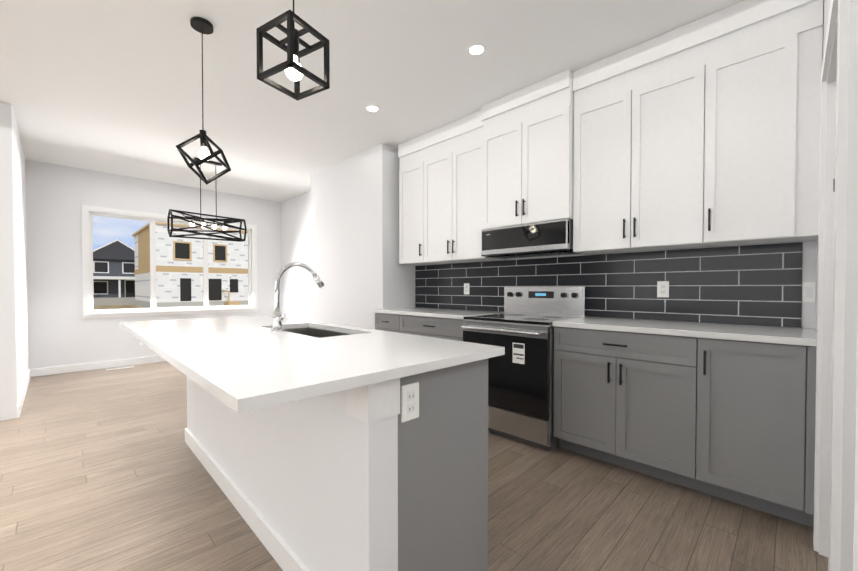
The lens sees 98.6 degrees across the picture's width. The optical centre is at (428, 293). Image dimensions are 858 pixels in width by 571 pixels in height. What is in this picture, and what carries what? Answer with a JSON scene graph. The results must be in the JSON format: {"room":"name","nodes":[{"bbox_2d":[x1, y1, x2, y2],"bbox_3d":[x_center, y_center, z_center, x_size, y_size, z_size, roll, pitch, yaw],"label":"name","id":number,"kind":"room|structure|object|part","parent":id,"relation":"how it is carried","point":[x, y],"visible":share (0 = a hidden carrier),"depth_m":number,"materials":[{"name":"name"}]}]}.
{"room":"kitchen","nodes":[
{"label":"kitchen","id":0,"kind":"room"},
{"bbox_2d":[0,0,743,201],"bbox_3d":[-2.344,-1.704,0.149,10.800,0.190,9.500,1,1,45],"label":"ceiling","id":1,"kind":"structure","parent":0,"point":[110,86],"depth_m":2.73,"materials":[{"name":"paint"}]},
{"bbox_2d":[176,17,230,184],"bbox_3d":[-1.388,-1.163,2.277,0.281,0.956,0.303,1,1,45],"label":"pendant light","id":2,"kind":"object","parent":1,"relation":"hanging from","point":[201,25],"visible":1,"depth_m":2.24,"materials":[{"name":"black metal"}]},
{"bbox_3d":[-1.379,-1.308,2.245,0.120,0.665,0.120,1,1,45],"label":"cord","id":3,"kind":"part","parent":2,"relation":"part of","materials":[{"name":"black metal"}]},
{"bbox_2d":[167,157,246,241],"bbox_3d":[-2.879,-1.217,4.813,0.248,1.028,0.858,1,1,45],"label":"dining chandelier","id":4,"kind":"object","parent":1,"relation":"hanging from","point":[213,223],"visible":0.98,"depth_m":4.78,"materials":[{"name":"black metal"}]},
{"bbox_2d":[256,0,329,100],"bbox_3d":[-0.499,-1.202,1.358,0.180,0.849,0.180,1,1,31],"label":"pendant light","id":5,"kind":"object","parent":1,"relation":"hanging from","point":[294,69],"visible":1,"depth_m":1.34,"materials":[{"name":"black metal"}]},
{"bbox_2d":[365,105,379,111],"bbox_3d":[-0.506,-1.655,3.296,0.130,0.005,0.130,1,1,45],"label":"recessed light","id":6,"kind":"object","parent":1,"relation":"in","point":[372,108],"visible":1,"depth_m":3.29,"materials":[{"name":"white"}]},
{"bbox_2d":[467,43,485,55],"bbox_3d":[0.320,-1.643,2.482,0.130,0.005,0.130,1,1,45],"label":"recessed light","id":7,"kind":"object","parent":1,"relation":"in","point":[476,49],"visible":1,"depth_m":2.47,"materials":[{"name":"white"}]},
{"bbox_2d":[0,361,827,570],"bbox_3d":[-2.344,1.201,0.195,10.800,0.100,9.500,1,1,45],"label":"floor","id":8,"kind":"structure","parent":0,"point":[103,469],"depth_m":1.94,"materials":[{"name":"brown wood"}]},
{"bbox_2d":[107,366,133,369],"bbox_3d":[-4.455,1.066,5.322,0.110,0.008,0.300,1,1,45],"label":"floor vent","id":9,"kind":"object","parent":8,"relation":"in","point":[119,367],"visible":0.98,"depth_m":5.32,"materials":[{"name":"white metal"}]},
{"bbox_2d":[185,358,487,570],"bbox_3d":[-0.793,0.678,2.127,0.599,0.883,2.367,-1,1,-44],"label":"kitchen island","id":10,"kind":"object","parent":8,"relation":"on","point":[316,446],"depth_m":1.32,"materials":[{"name":"paint"}]},
{"bbox_2d":[120,315,503,413],"bbox_3d":[-0.906,0.217,1.990,0.982,0.030,2.446,-1,1,-44],"label":"island countertop","id":11,"kind":"structure","parent":10,"relation":"on","point":[239,361],"depth_m":1.30,"materials":[{"name":"white stone"}]},
{"bbox_2d":[272,262,323,333],"bbox_3d":[-0.689,0.013,2.013,0.305,0.376,0.153,-1,1,-44],"label":"faucet","id":12,"kind":"object","parent":11,"relation":"on","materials":[{"name":"silver metal"}]},
{"bbox_2d":[284,326,351,337],"bbox_3d":[-0.664,0.331,2.107,0.339,0.225,0.765,-1,1,-44],"label":"sink","id":13,"kind":"object","parent":11,"relation":"in","point":[319,331],"depth_m":2.38,"materials":[{"name":"metal"}]},
{"bbox_2d":[375,313,394,331],"bbox_3d":[-0.209,0.647,4.103,0.476,0.884,0.620,1,1,45],"label":"base cabinet","id":14,"kind":"object","parent":8,"relation":"on","point":[383,321],"depth_m":3.92,"materials":[{"name":"grey wood"}]},
{"bbox_2d":[395,314,463,340],"bbox_3d":[0.212,0.653,3.688,0.939,0.884,0.620,1,1,45],"label":"base cabinet","id":15,"kind":"object","parent":8,"relation":"on","point":[444,328],"depth_m":3.44,"materials":[{"name":"grey wood"}]},
{"bbox_2d":[373,307,503,319],"bbox_3d":[0.077,0.191,3.800,1.299,0.034,0.640,1,1,45],"label":"countertop","id":16,"kind":"structure","parent":15,"relation":"on","point":[440,313],"depth_m":3.66,"materials":[{"name":"white stone"}]},
{"bbox_2d":[461,287,587,450],"bbox_3d":[0.769,0.523,3.035,0.764,1.165,0.746,1,1,45],"label":"range","id":17,"kind":"object","parent":8,"relation":"on","point":[520,329],"visible":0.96,"depth_m":2.77,"materials":[{"name":"silver metal"}]},
{"bbox_2d":[553,327,680,483],"bbox_3d":[1.407,0.672,2.509,0.884,0.884,0.620,1,1,45],"label":"base cabinet","id":18,"kind":"object","parent":8,"relation":"on","point":[617,394],"depth_m":2.29,"materials":[{"name":"grey wood"}]},
{"bbox_2d":[677,336,815,527],"bbox_3d":[1.825,0.678,2.098,0.521,0.884,0.620,1,1,45],"label":"base cabinet","id":19,"kind":"object","parent":8,"relation":"on","point":[732,420],"depth_m":1.87,"materials":[{"name":"grey wood"}]},
{"bbox_2d":[552,317,816,346],"bbox_3d":[1.545,0.214,2.353,1.289,0.034,0.640,1,1,45],"label":"countertop","id":20,"kind":"structure","parent":19,"relation":"on","point":[784,335],"depth_m":2.13,"materials":[{"name":"white stone"}]},
{"bbox_2d":[0,0,857,570],"bbox_3d":[-2.344,-0.324,0.171,10.800,2.950,9.500,1,1,45],"label":"wall","id":21,"kind":"structure","parent":0,"point":[336,228],"depth_m":4.78,"materials":[{"name":"paint"}]},
{"bbox_2d":[17,369,31,417],"bbox_3d":[-4.409,1.040,4.023,2.120,0.100,0.014,1,1,45],"label":"baseboard","id":22,"kind":"structure","parent":21,"relation":"attached to","point":[20,403],"depth_m":3.74,"materials":[{"name":"white wood"}]},
{"bbox_2d":[31,356,165,376],"bbox_3d":[-4.017,1.010,5.963,0.014,0.100,3.330,1,1,45],"label":"baseboard","id":23,"kind":"structure","parent":21,"relation":"attached to","point":[82,367],"depth_m":5.22,"materials":[{"name":"white wood"}]},
{"bbox_2d":[81,205,257,318],"bbox_3d":[-4.040,-0.461,6.006,0.188,1.580,2.350,1,1,45],"label":"window","id":24,"kind":"structure","parent":21,"relation":"in","point":[87,213],"depth_m":5.75,"materials":[{"name":"white plastic"}]},
{"bbox_2d":[398,110,506,264],"bbox_3d":[0.196,-0.999,3.844,1.185,1.333,0.383,1,1,45],"label":"upper cabinet","id":25,"kind":"object","parent":21,"relation":"attached to","point":[440,196],"visible":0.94,"depth_m":3.69,"materials":[{"name":"white wood"}]},
{"bbox_2d":[481,69,573,229],"bbox_3d":[0.884,-1.111,3.126,0.792,1.086,0.438,1,1,45],"label":"upper cabinet","id":26,"kind":"object","parent":21,"relation":"attached to","point":[527,153],"visible":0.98,"depth_m":2.95,"materials":[{"name":"white wood"}]},
{"bbox_2d":[482,219,581,258],"bbox_3d":[0.890,-0.446,3.143,0.780,0.230,0.419,1,1,45],"label":"over-the-range microwave","id":27,"kind":"object","parent":26,"relation":"attached to","point":[548,238],"visible":0.94,"depth_m":2.97,"materials":[{"name":"silver metal"}]},
{"bbox_2d":[415,242,802,327],"bbox_3d":[1.012,-0.070,3.319,3.300,0.501,0.008,1,1,45],"label":"backsplash","id":28,"kind":"structure","parent":21,"relation":"attached to","point":[760,285],"depth_m":2.68,"materials":[{"name":"tile"}]},
{"bbox_2d":[464,283,469,293],"bbox_3d":[0.399,-0.053,3.912,0.072,0.116,0.009,1,1,45],"label":"outlet","id":29,"kind":"object","parent":28,"relation":"attached to","point":[466,288],"visible":1,"depth_m":3.90,"materials":[{"name":"white plastic"}]},
{"bbox_2d":[657,281,668,296],"bbox_3d":[1.681,-0.033,2.648,0.072,0.116,0.009,1,1,45],"label":"outlet","id":30,"kind":"object","parent":28,"relation":"attached to","point":[662,288],"visible":1,"depth_m":2.65,"materials":[{"name":"white plastic"}]},
{"bbox_2d":[573,44,693,254],"bbox_3d":[1.501,-0.908,2.583,0.846,1.190,0.351,1,1,45],"label":"upper cabinet","id":31,"kind":"object","parent":21,"relation":"attached to","point":[631,168],"depth_m":2.47,"materials":[{"name":"white wood"}]},
{"bbox_2d":[689,0,822,247],"bbox_3d":[1.916,-0.901,2.174,0.532,1.190,0.351,1,1,45],"label":"upper cabinet","id":32,"kind":"object","parent":21,"relation":"attached to","point":[703,132],"depth_m":2.04,"materials":[{"name":"white wood"}]},
{"bbox_2d":[802,282,814,301],"bbox_3d":[2.207,-0.010,2.142,0.052,0.116,0.009,1,1,45],"label":"light switch","id":33,"kind":"object","parent":21,"relation":"attached to","point":[808,291],"visible":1,"depth_m":2.14,"materials":[{"name":"white plastic"}]},
{"bbox_2d":[813,0,850,570],"bbox_3d":[1.453,0.079,1.265,0.136,2.110,0.960,1,1,45],"label":"door frame","id":34,"kind":"structure","parent":21,"relation":"attached to","point":[834,112],"depth_m":1.41,"materials":[{"name":"white wood"}]},
{"label":"outside","id":35,"kind":"structure","parent":0,"visible":0},
{"bbox_2d":[94,305,142,309],"bbox_3d":[-49.103,0.974,69.328,152.840,0.020,150.000,1,1,45],"label":"ground","id":36,"kind":"structure","parent":35,"point":[115,307],"depth_m":39.00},
{"bbox_2d":[93,239,134,305],"bbox_3d":[-42.507,-2.771,49.563,14.900,8.090,7.102,1,1,45],"label":"house","id":37,"kind":"structure","parent":36,"relation":"on","point":[113,273],"depth_m":45.32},
{"bbox_2d":[132,222,247,307],"bbox_3d":[-22.821,-2.735,43.778,14.060,8.200,17.800,1,1,45],"label":"house","id":38,"kind":"structure","parent":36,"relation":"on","point":[179,272],"depth_m":36.78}
]}

